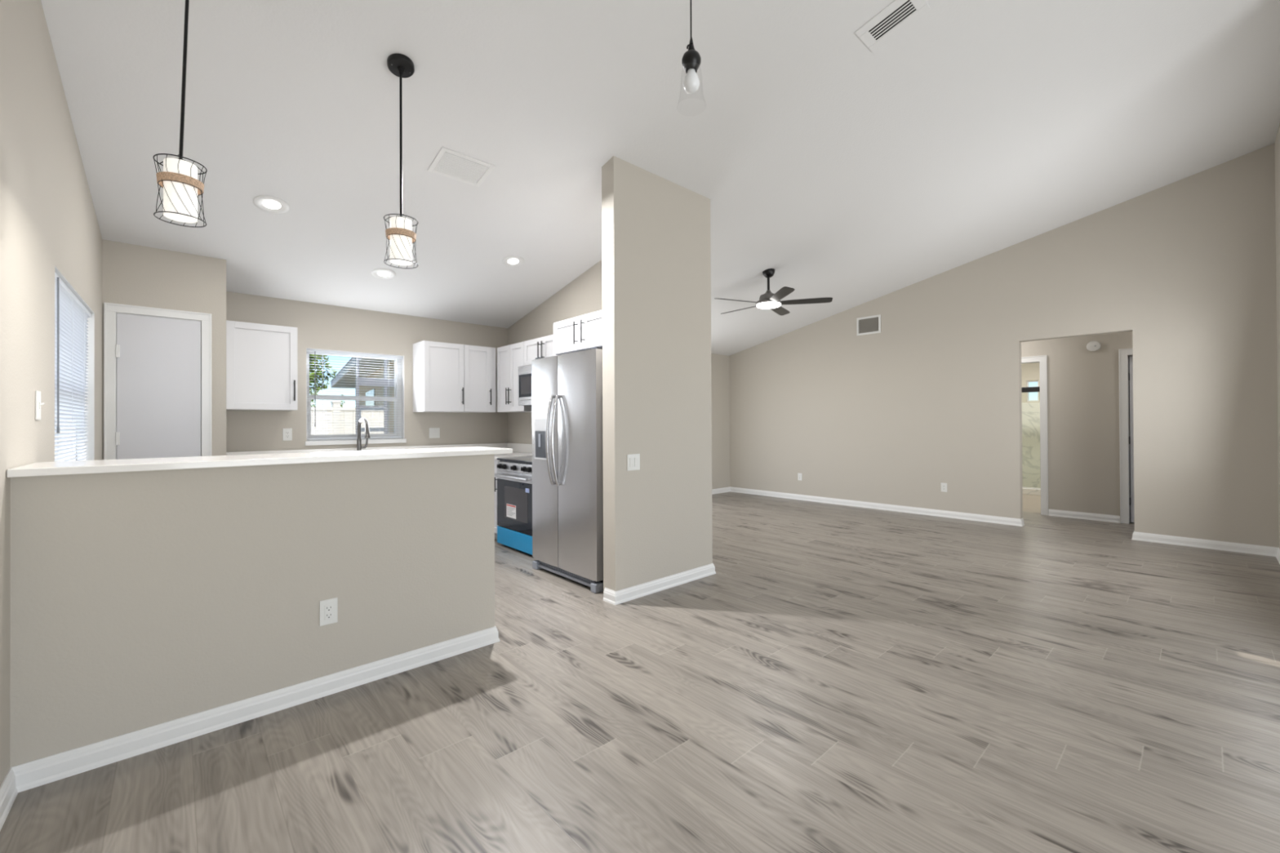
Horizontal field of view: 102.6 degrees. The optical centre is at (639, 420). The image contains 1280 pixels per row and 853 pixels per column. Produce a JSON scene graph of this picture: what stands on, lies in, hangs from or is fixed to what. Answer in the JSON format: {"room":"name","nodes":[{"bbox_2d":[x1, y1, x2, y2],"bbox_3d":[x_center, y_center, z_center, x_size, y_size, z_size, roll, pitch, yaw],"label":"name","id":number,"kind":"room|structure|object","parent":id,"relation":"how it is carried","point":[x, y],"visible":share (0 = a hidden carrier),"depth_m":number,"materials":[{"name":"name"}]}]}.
{"room":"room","nodes":[
{"label":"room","id":0,"kind":"room"},
{"bbox_2d":[0,0,102,786],"bbox_3d":[-1.302,-0.707,0.676,0.141,3.953,9.380,0,0,-41],"label":"wall","id":1,"kind":"structure","parent":0,"point":[48,220],"depth_m":1.99,"materials":[{"name":"beige paint"}]},
{"bbox_2d":[35,391,44,419],"bbox_3d":[-2.440,-0.060,2.087,0.020,0.117,0.073,0,0,-41],"label":"light switch","id":2,"kind":"object","parent":1,"relation":"attached to","point":[37,393],"visible":1,"depth_m":2.07,"materials":[{"name":"white plastic"}]},
{"bbox_2d":[54,266,94,461],"bbox_3d":[-3.186,-0.160,2.820,0.155,1.099,1.344,0,0,-41],"label":"window","id":3,"kind":"structure","parent":1,"relation":"in","point":[91,377],"depth_m":3.35,"materials":[{"name":"white paint"}]},
{"bbox_2d":[54,271,91,461],"bbox_3d":[-3.160,-0.169,2.843,0.052,1.070,1.329,0,0,-41],"label":"window blind","id":4,"kind":"object","parent":3,"relation":"attached to","point":[71,316],"visible":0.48,"depth_m":2.85,"materials":[{"name":"white plastic"}]},
{"bbox_2d":[0,626,500,831],"bbox_3d":[0.435,1.216,0.184,1.895,0.086,6.065,0,0,-42],"label":"baseboard","id":5,"kind":"structure","parent":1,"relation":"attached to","point":[41,771],"depth_m":2.11,"materials":[{"name":"white paint"}]},
{"bbox_2d":[102,239,210,459],"bbox_3d":[-3.678,0.000,3.890,0.635,2.596,0.095,0,0,-42],"label":"wall","id":6,"kind":"structure","parent":0,"point":[135,275],"depth_m":3.85,"materials":[{"name":"beige paint"}]},
{"bbox_2d":[103,302,211,459],"bbox_3d":[-3.649,0.228,3.900,0.592,2.141,0.117,0,0,-42],"label":"trim","id":7,"kind":"structure","parent":6,"relation":"attached to","point":[110,310],"depth_m":3.74,"materials":[{"name":"white paint"}]},
{"bbox_2d":[115,312,200,459],"bbox_3d":[-3.628,0.255,3.872,0.469,2.066,0.054,0,0,-42],"label":"door","id":8,"kind":"structure","parent":6,"relation":"in","point":[158,359],"depth_m":3.86,"materials":[{"name":"white paint"}]},
{"bbox_2d":[210,257,226,455],"bbox_3d":[-3.581,0.002,4.329,0.098,2.596,0.615,0,0,-42],"label":"wall","id":9,"kind":"structure","parent":0,"point":[218,266],"depth_m":4.11,"materials":[{"name":"beige paint"}]},
{"bbox_2d":[9,155,712,767],"bbox_3d":[-0.834,-0.286,3.079,3.745,3.133,0.135,0,0,-42],"label":"wall","id":10,"kind":"structure","parent":0,"point":[139,600],"depth_m":2.38,"materials":[{"name":"beige paint"}]},
{"bbox_2d":[6,446,512,477],"bbox_3d":[-1.588,0.181,2.521,1.877,0.028,0.450,0,0,-42],"label":"countertop","id":11,"kind":"structure","parent":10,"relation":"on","point":[100,466],"depth_m":2.18,"materials":[{"name":"white stone"}]},
{"bbox_2d":[319,597,337,626],"bbox_3d":[-1.459,0.898,2.401,0.073,0.117,0.008,0,0,-42],"label":"wall outlet","id":12,"kind":"object","parent":10,"relation":"attached to","point":[328,607],"visible":1,"depth_m":2.40,"materials":[{"name":"white plastic"}]},
{"bbox_2d":[324,604,333,620],"bbox_3d":[-1.458,0.898,2.400,0.034,0.068,0.002,0,0,-42],"label":"receptacle","id":13,"kind":"object","parent":12,"relation":"attached to","point":[328,607],"depth_m":2.40,"materials":[{"name":"white plastic"}]},
{"bbox_2d":[626,453,639,471],"bbox_3d":[-0.044,0.303,3.690,0.119,0.117,0.011,0,0,-42],"label":"light switch","id":14,"kind":"object","parent":10,"relation":"attached to","point":[633,460],"visible":1,"depth_m":3.69,"materials":[{"name":"white plastic"}]},
{"bbox_2d":[226,291,507,452],"bbox_3d":[-3.027,0.070,5.342,3.540,2.465,0.140,0,0,-42],"label":"wall","id":15,"kind":"structure","parent":0,"point":[319,326],"depth_m":5.31,"materials":[{"name":"beige paint"}]},
{"bbox_2d":[226,320,297,410],"bbox_3d":[-3.427,-0.471,4.624,0.520,0.757,0.388,0,0,-42],"label":"upper cabinet","id":16,"kind":"object","parent":15,"relation":"attached to","point":[261,359],"visible":1,"depth_m":4.51,"materials":[{"name":"white paint"}]},
{"bbox_2d":[282,428,292,440],"bbox_3d":[-3.384,0.137,4.917,0.073,0.117,0.008,0,0,-42],"label":"wall outlet","id":17,"kind":"object","parent":15,"relation":"attached to","point":[286,433],"visible":1,"depth_m":4.91,"materials":[{"name":"white plastic"}]},
{"bbox_2d":[285,431,289,438],"bbox_3d":[-3.382,0.137,4.915,0.034,0.068,0.002,0,0,-42],"label":"receptacle","id":18,"kind":"object","parent":17,"relation":"attached to","point":[287,433],"depth_m":4.91,"materials":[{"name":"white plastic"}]},
{"bbox_2d":[305,347,406,445],"bbox_3d":[-2.973,-0.231,5.377,0.941,0.956,0.155,0,0,-42],"label":"window","id":19,"kind":"structure","parent":15,"relation":"in","point":[398,371],"depth_m":5.44,"materials":[{"name":"white paint"}]},
{"bbox_2d":[306,349,402,439],"bbox_3d":[-2.961,-0.256,5.363,0.901,0.895,0.052,0,0,-42],"label":"window blind","id":20,"kind":"object","parent":19,"relation":"attached to","point":[315,351],"visible":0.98,"depth_m":5.30,"materials":[{"name":"white plastic"}]},
{"bbox_2d":[429,427,439,438],"bbox_3d":[-2.348,0.145,5.855,0.119,0.117,0.011,0,0,-42],"label":"light switch","id":21,"kind":"object","parent":15,"relation":"attached to","point":[434,433],"visible":1,"depth_m":5.86,"materials":[{"name":"white plastic"}]},
{"bbox_2d":[413,340,464,412],"bbox_3d":[-2.236,-0.471,5.706,0.438,0.757,0.388,0,0,-42],"label":"upper cabinet","id":22,"kind":"object","parent":15,"relation":"attached to","point":[438,375],"visible":1,"depth_m":5.59,"materials":[{"name":"white paint"}]},
{"bbox_2d":[463,344,496,413],"bbox_3d":[-1.927,-0.471,5.986,0.389,0.757,0.388,0,0,-42],"label":"upper cabinet","id":23,"kind":"object","parent":15,"relation":"attached to","point":[479,362],"visible":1,"depth_m":5.87,"materials":[{"name":"white paint"}]},
{"bbox_2d":[493,451,532,459],"bbox_3d":[-2.382,0.400,5.173,2.808,0.030,0.969,0,0,-42],"label":"countertop","id":24,"kind":"structure","parent":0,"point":[515,454],"depth_m":5.62,"materials":[{"name":"white stone"}]},
{"bbox_2d":[507,259,602,444],"bbox_3d":[-0.629,-0.260,5.486,0.205,3.104,3.155,0,0,-42],"label":"wall","id":25,"kind":"structure","parent":0,"point":[583,295],"depth_m":5.72,"materials":[{"name":"beige paint"}]},
{"bbox_2d":[497,341,532,412],"bbox_3d":[-1.360,-0.474,5.866,0.363,0.757,0.622,0,0,-42],"label":"upper cabinet","id":26,"kind":"object","parent":25,"relation":"attached to","point":[510,357],"visible":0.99,"depth_m":5.77,"materials":[{"name":"white paint"}]},
{"bbox_2d":[524,334,557,365],"bbox_3d":[-0.896,-0.719,5.354,0.363,0.278,0.756,0,0,-42],"label":"upper cabinet","id":27,"kind":"object","parent":25,"relation":"attached to","point":[542,347],"visible":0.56,"depth_m":5.30,"materials":[{"name":"white paint"}]},
{"bbox_2d":[517,364,532,405],"bbox_3d":[-0.926,-0.369,5.324,0.446,0.418,0.754,0,0,-42],"label":"microwave","id":28,"kind":"object","parent":27,"relation":"attached to","point":[525,389],"visible":0.16,"depth_m":5.38,"materials":[{"name":"grey metal"}]},
{"bbox_2d":[553,310,602,355],"bbox_3d":[-0.249,-0.725,4.408,0.678,0.282,0.882,0,0,-42],"label":"upper cabinet","id":29,"kind":"object","parent":25,"relation":"attached to","point":[583,332],"visible":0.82,"depth_m":4.24,"materials":[{"name":"white paint"}]},
{"bbox_2d":[0,491,1279,852],"bbox_3d":[3.228,1.320,4.769,12.310,0.100,9.380,0,0,-42],"label":"floor","id":30,"kind":"structure","parent":0,"point":[844,678],"depth_m":2.15,"materials":[{"name":"grey wood"}]},
{"bbox_2d":[494,459,499,539],"bbox_3d":[-1.372,0.854,5.660,0.638,0.880,0.332,0,0,-42],"label":"base cabinet","id":31,"kind":"object","parent":30,"relation":"on","point":[495,460],"visible":0.12,"depth_m":5.42,"materials":[{"name":"white paint"}]},
{"bbox_2d":[494,456,532,555],"bbox_3d":[-1.019,0.841,5.231,0.706,0.902,0.757,0,0,-42],"label":"range","id":32,"kind":"object","parent":30,"relation":"on","point":[513,475],"visible":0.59,"depth_m":5.04,"materials":[{"name":"grey metal"}]},
{"bbox_2d":[497,456,532,463],"bbox_3d":[-0.997,0.398,5.255,0.640,0.016,0.757,0,0,-42],"label":"cooktop","id":33,"kind":"object","parent":32,"relation":"in","point":[525,460],"depth_m":5.15,"materials":[{"name":"black glass"}]},
{"bbox_2d":[531,346,603,593],"bbox_3d":[-0.371,0.369,4.363,0.884,1.832,0.921,0,0,-42],"label":"refrigerator","id":34,"kind":"object","parent":30,"relation":"on","point":[567,454],"visible":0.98,"depth_m":4.04,"materials":[{"name":"grey metal"}]},
{"bbox_2d":[1021,386,1040,495],"bbox_3d":[6.676,0.349,8.862,0.120,1.850,2.430,0,0,-42],"label":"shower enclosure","id":35,"kind":"object","parent":30,"relation":"on","point":[1027,491],"visible":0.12,"depth_m":8.77,"materials":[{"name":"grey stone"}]},
{"bbox_2d":[1022,402,1040,488],"bbox_3d":[7.225,0.474,9.358,0.020,1.600,2.448,0,0,-42],"label":"shower panel","id":36,"kind":"object","parent":35,"relation":"attached to","point":[1031,466],"visible":0.21,"depth_m":9.39,"materials":[{"name":"grey stone"}]},
{"bbox_3d":[-2.711,0.858,5.079,2.143,0.880,0.638,0,0,-42],"label":"base cabinet","id":37,"kind":"object","parent":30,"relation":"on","visible":0},
{"bbox_2d":[226,443,532,459],"bbox_3d":[-2.382,0.349,5.173,2.808,0.132,0.969,0,0,-42],"label":"countertop","id":38,"kind":"structure","parent":37,"relation":"on","point":[519,450],"depth_m":5.61,"materials":[{"name":"white stone"}]},
{"bbox_2d":[356,417,370,450],"bbox_3d":[-2.767,0.179,5.168,0.236,0.414,0.111,-1,0,38],"label":"kitchen faucet","id":39,"kind":"object","parent":38,"relation":"on","point":[359,447],"visible":0.91,"depth_m":5.18,"materials":[{"name":"silver metal"}]},
{"bbox_2d":[603,563,715,604],"bbox_3d":[-0.525,1.244,4.744,1.092,0.086,2.252,0,0,-42],"label":"baseboard","id":40,"kind":"structure","parent":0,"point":[615,597],"depth_m":3.82,"materials":[{"name":"white paint"}]},
{"bbox_2d":[40,0,1279,355],"bbox_3d":[1.690,-1.975,3.404,8.200,1.618,9.380,0,0,-42],"label":"ceiling","id":41,"kind":"structure","parent":0,"point":[856,175],"depth_m":3.42,"materials":[{"name":"white paint"}]},
{"bbox_2d":[152,0,207,227],"bbox_3d":[-1.867,-1.337,2.086,0.168,1.048,0.164,0,0,-42],"label":"pendant light","id":42,"kind":"object","parent":41,"relation":"hanging from","point":[182,188],"visible":1,"depth_m":2.06,"materials":[{"name":"white glass"}]},
{"bbox_2d":[165,213,195,222],"bbox_3d":[-1.866,-0.825,2.082,0.092,0.001,0.092,0,0,-42],"label":"diffuser","id":43,"kind":"object","parent":42,"relation":"attached to","point":[180,217],"depth_m":2.09,"materials":[{"name":"white glass"}]},
{"bbox_2d":[253,195,289,213],"bbox_3d":[-2.568,-1.501,3.572,0.202,0.049,0.206,-1,0,41],"label":"recessed light","id":44,"kind":"object","parent":41,"relation":"in","point":[278,206],"visible":1,"depth_m":3.57,"materials":[{"name":"white paint"}]},
{"bbox_2d":[371,268,395,279],"bbox_3d":[-2.360,-1.346,4.718,0.202,0.049,0.206,-1,0,41],"label":"recessed light","id":45,"kind":"object","parent":41,"relation":"in","point":[378,273],"visible":1,"depth_m":4.71,"materials":[{"name":"white"}]},
{"bbox_2d":[383,53,417,268],"bbox_3d":[-1.239,-1.335,2.656,0.164,1.053,0.164,0,0,-42],"label":"pendant light","id":46,"kind":"object","parent":41,"relation":"hanging from","point":[401,236],"visible":1,"depth_m":2.63,"materials":[{"name":"white glass"}]},
{"bbox_2d":[391,259,410,264],"bbox_3d":[-1.237,-0.820,2.653,0.092,0.001,0.092,0,0,-42],"label":"diffuser","id":47,"kind":"object","parent":46,"relation":"attached to","point":[397,261],"depth_m":2.66,"materials":[{"name":"white glass"}]},
{"bbox_2d":[427,146,495,186],"bbox_3d":[-1.214,-1.715,3.486,0.365,0.060,0.260,0,0,-42],"label":"ceiling vent","id":48,"kind":"object","parent":41,"relation":"in","point":[449,163],"visible":1,"depth_m":3.48,"materials":[{"name":"white metal"}]},
{"bbox_2d":[502,255,524,266],"bbox_3d":[-1.197,-1.498,4.836,0.202,0.049,0.206,-1,0,41],"label":"recessed light","id":49,"kind":"object","parent":41,"relation":"in","point":[506,261],"visible":1,"depth_m":4.83,"materials":[{"name":"white"}]},
{"bbox_2d":[681,0,701,93],"bbox_3d":[0.185,-1.665,1.849,0.120,1.073,0.121,0,0,-42],"label":"glass pendant","id":50,"kind":"object","parent":41,"relation":"hanging from","point":[691,60],"visible":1,"depth_m":1.83,"materials":[{"name":"black metal"}]},
{"bbox_2d":[681,49,701,73],"bbox_3d":[0.185,-1.292,1.849,0.069,0.070,0.069,0,0,-42],"label":"socket","id":51,"kind":"object","parent":50,"relation":"attached to","point":[691,60],"depth_m":1.83,"materials":[{"name":"black metal"}]},
{"bbox_2d":[714,268,832,315],"bbox_3d":[1.458,-1.525,5.962,1.344,0.443,1.296,0,0,-42],"label":"ceiling fan","id":52,"kind":"object","parent":41,"relation":"hanging from","point":[769,300],"visible":1,"depth_m":5.83,"materials":[{"name":"black metal"}]},
{"bbox_2d":[854,0,930,52],"bbox_3d":[1.391,-2.207,2.829,0.225,0.072,0.318,0,0,-42],"label":"ceiling vent","id":53,"kind":"object","parent":41,"relation":"in","point":[899,14],"visible":1,"depth_m":2.83,"materials":[{"name":"white metal"}]},
{"bbox_2d":[711,353,729,488],"bbox_3d":[0.042,0.061,8.020,4.195,2.482,0.140,0,0,-42],"label":"wall","id":54,"kind":"structure","parent":0,"point":[720,375],"depth_m":9.20,"materials":[{"name":"beige paint"}]},
{"bbox_2d":[728,143,1279,547],"bbox_3d":[3.790,-0.642,7.098,0.115,3.842,6.555,0,0,-42],"label":"wall","id":55,"kind":"structure","parent":0,"point":[1186,266],"depth_m":5.91,"materials":[{"name":"beige paint"}]},
{"bbox_2d":[797,473,802,480],"bbox_3d":[2.597,0.919,8.320,0.008,0.117,0.073,0,0,-42],"label":"wall outlet","id":56,"kind":"object","parent":55,"relation":"attached to","point":[799,475],"visible":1,"depth_m":8.32,"materials":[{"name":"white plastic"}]},
{"bbox_2d":[711,486,1024,526],"bbox_3d":[2.633,1.243,7.316,1.495,0.086,4.369,0,0,-42],"label":"baseboard","id":57,"kind":"structure","parent":55,"relation":"attached to","point":[972,517],"depth_m":7.32,"materials":[{"name":"white paint"}]},
{"bbox_2d":[856,314,880,335],"bbox_3d":[3.344,-1.389,7.496,0.010,0.262,0.350,0,0,-42],"label":"air vent","id":58,"kind":"object","parent":55,"relation":"in","point":[868,325],"visible":1,"depth_m":7.49,"materials":[{"name":"white plastic"}]},
{"bbox_2d":[941,482,946,492],"bbox_3d":[4.012,0.886,6.761,0.008,0.117,0.073,0,0,-42],"label":"wall outlet","id":59,"kind":"object","parent":55,"relation":"attached to","point":[944,486],"visible":1,"depth_m":6.76,"materials":[{"name":"white plastic"}]},
{"bbox_2d":[1021,362,1039,402],"bbox_3d":[7.267,-0.036,9.402,0.100,2.620,2.450,0,0,-42],"label":"wall","id":60,"kind":"structure","parent":0,"point":[1029,371],"depth_m":9.44,"materials":[{"name":"beige paint"}]},
{"bbox_2d":[1026,380,1039,401],"bbox_3d":[7.234,-0.535,9.423,0.040,0.378,0.178,0,0,-42],"label":"window","id":61,"kind":"structure","parent":60,"relation":"in","point":[1037,381],"depth_m":9.39,"materials":[{"name":"white paint"}]},
{"bbox_2d":[1021,331,1132,515],"bbox_3d":[5.759,-0.043,6.581,0.115,2.620,4.400,0,0,-42],"label":"wall","id":62,"kind":"structure","parent":0,"point":[1083,384],"depth_m":6.58,"materials":[{"name":"beige paint"}]},
{"bbox_2d":[1021,355,1048,515],"bbox_3d":[5.178,0.204,7.205,0.137,2.138,0.896,0,0,-42],"label":"trim","id":63,"kind":"structure","parent":62,"relation":"attached to","point":[1042,362],"depth_m":6.86,"materials":[{"name":"white paint"}]},
{"bbox_2d":[1048,509,1119,523],"bbox_3d":[5.678,1.224,6.569,0.021,0.086,0.698,0,0,-42],"label":"baseboard","id":64,"kind":"structure","parent":62,"relation":"attached to","point":[1080,515],"depth_m":6.55,"materials":[{"name":"white paint"}]},
{"bbox_2d":[1086,341,1100,351],"bbox_3d":[5.739,-0.937,6.484,0.044,0.136,0.136,0,0,-42],"label":"smoke detector","id":65,"kind":"object","parent":62,"relation":"attached to","point":[1092,346],"visible":1,"depth_m":6.47,"materials":[{"name":"white plastic"}]},
{"bbox_2d":[1118,348,1133,524],"bbox_3d":[6.251,0.193,6.022,0.137,2.138,0.891,0,0,-42],"label":"trim","id":66,"kind":"structure","parent":62,"relation":"attached to","point":[1123,354],"depth_m":6.28,"materials":[{"name":"white paint"}]},
{"bbox_2d":[1128,355,1134,522],"bbox_3d":[6.264,0.232,6.036,0.050,2.040,0.730,0,0,-42],"label":"door","id":67,"kind":"structure","parent":62,"relation":"in","point":[1131,357],"depth_m":6.28,"materials":[{"name":"white paint"}]},
{"bbox_2d":[1128,380,1130,497],"bbox_3d":[7.049,-0.045,7.481,3.005,2.620,0.100,0,0,-42],"label":"wall","id":68,"kind":"structure","parent":0,"point":[1129,380],"depth_m":7.66,"materials":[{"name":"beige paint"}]},
{"bbox_2d":[1131,530,1279,564],"bbox_3d":[4.511,1.217,4.133,2.995,0.086,0.981,0,0,-42],"label":"baseboard","id":69,"kind":"structure","parent":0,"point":[1149,537],"depth_m":5.02,"materials":[{"name":"white paint"}]},
{"bbox_2d":[1274,123,1279,548],"bbox_3d":[4.830,-0.665,3.696,2.920,3.842,0.120,0,0,-42],"label":"wall","id":70,"kind":"structure","parent":0,"point":[1277,144],"depth_m":4.62,"materials":[{"name":"beige paint"}]},
{"label":"outside","id":71,"kind":"structure","parent":0,"visible":0},
{"bbox_3d":[-42.369,1.908,46.662,120.000,0.100,113.920,0,0,-42],"label":"ground","id":72,"kind":"structure","parent":71,"visible":0},
{"bbox_2d":[54,400,388,461],"bbox_3d":[-7.537,0.570,7.482,7.200,1.830,0.140,0,0,-42],"label":"vinyl fence","id":73,"kind":"object","parent":72,"relation":"on","point":[374,416],"visible":0.09,"depth_m":9.36,"materials":[{"name":"white plastic"}]},
{"bbox_2d":[309,354,337,395],"bbox_3d":[-8.954,-1.137,12.501,3.156,5.322,2.577,0,0,-42],"label":"tree","id":74,"kind":"object","parent":72,"relation":"on","point":[312,359],"visible":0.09,"depth_m":12.90,"materials":[{"name":"green plant"}]},
{"bbox_2d":[330,357,394,433],"bbox_3d":[-4.369,-0.632,16.541,9.100,4.300,10.450,0,0,-34],"label":"house","id":75,"kind":"structure","parent":72,"relation":"on","point":[349,381],"depth_m":12.52,"materials":[{"name":"beige paint"}]},
{"bbox_2d":[355,357,394,434],"bbox_3d":[-4.770,0.172,9.378,0.774,2.620,0.050,0,0,-42],"label":"screen frame","id":76,"kind":"object","parent":72,"relation":"on","point":[366,381],"visible":0.51,"depth_m":9.32,"materials":[{"name":"grey metal"}]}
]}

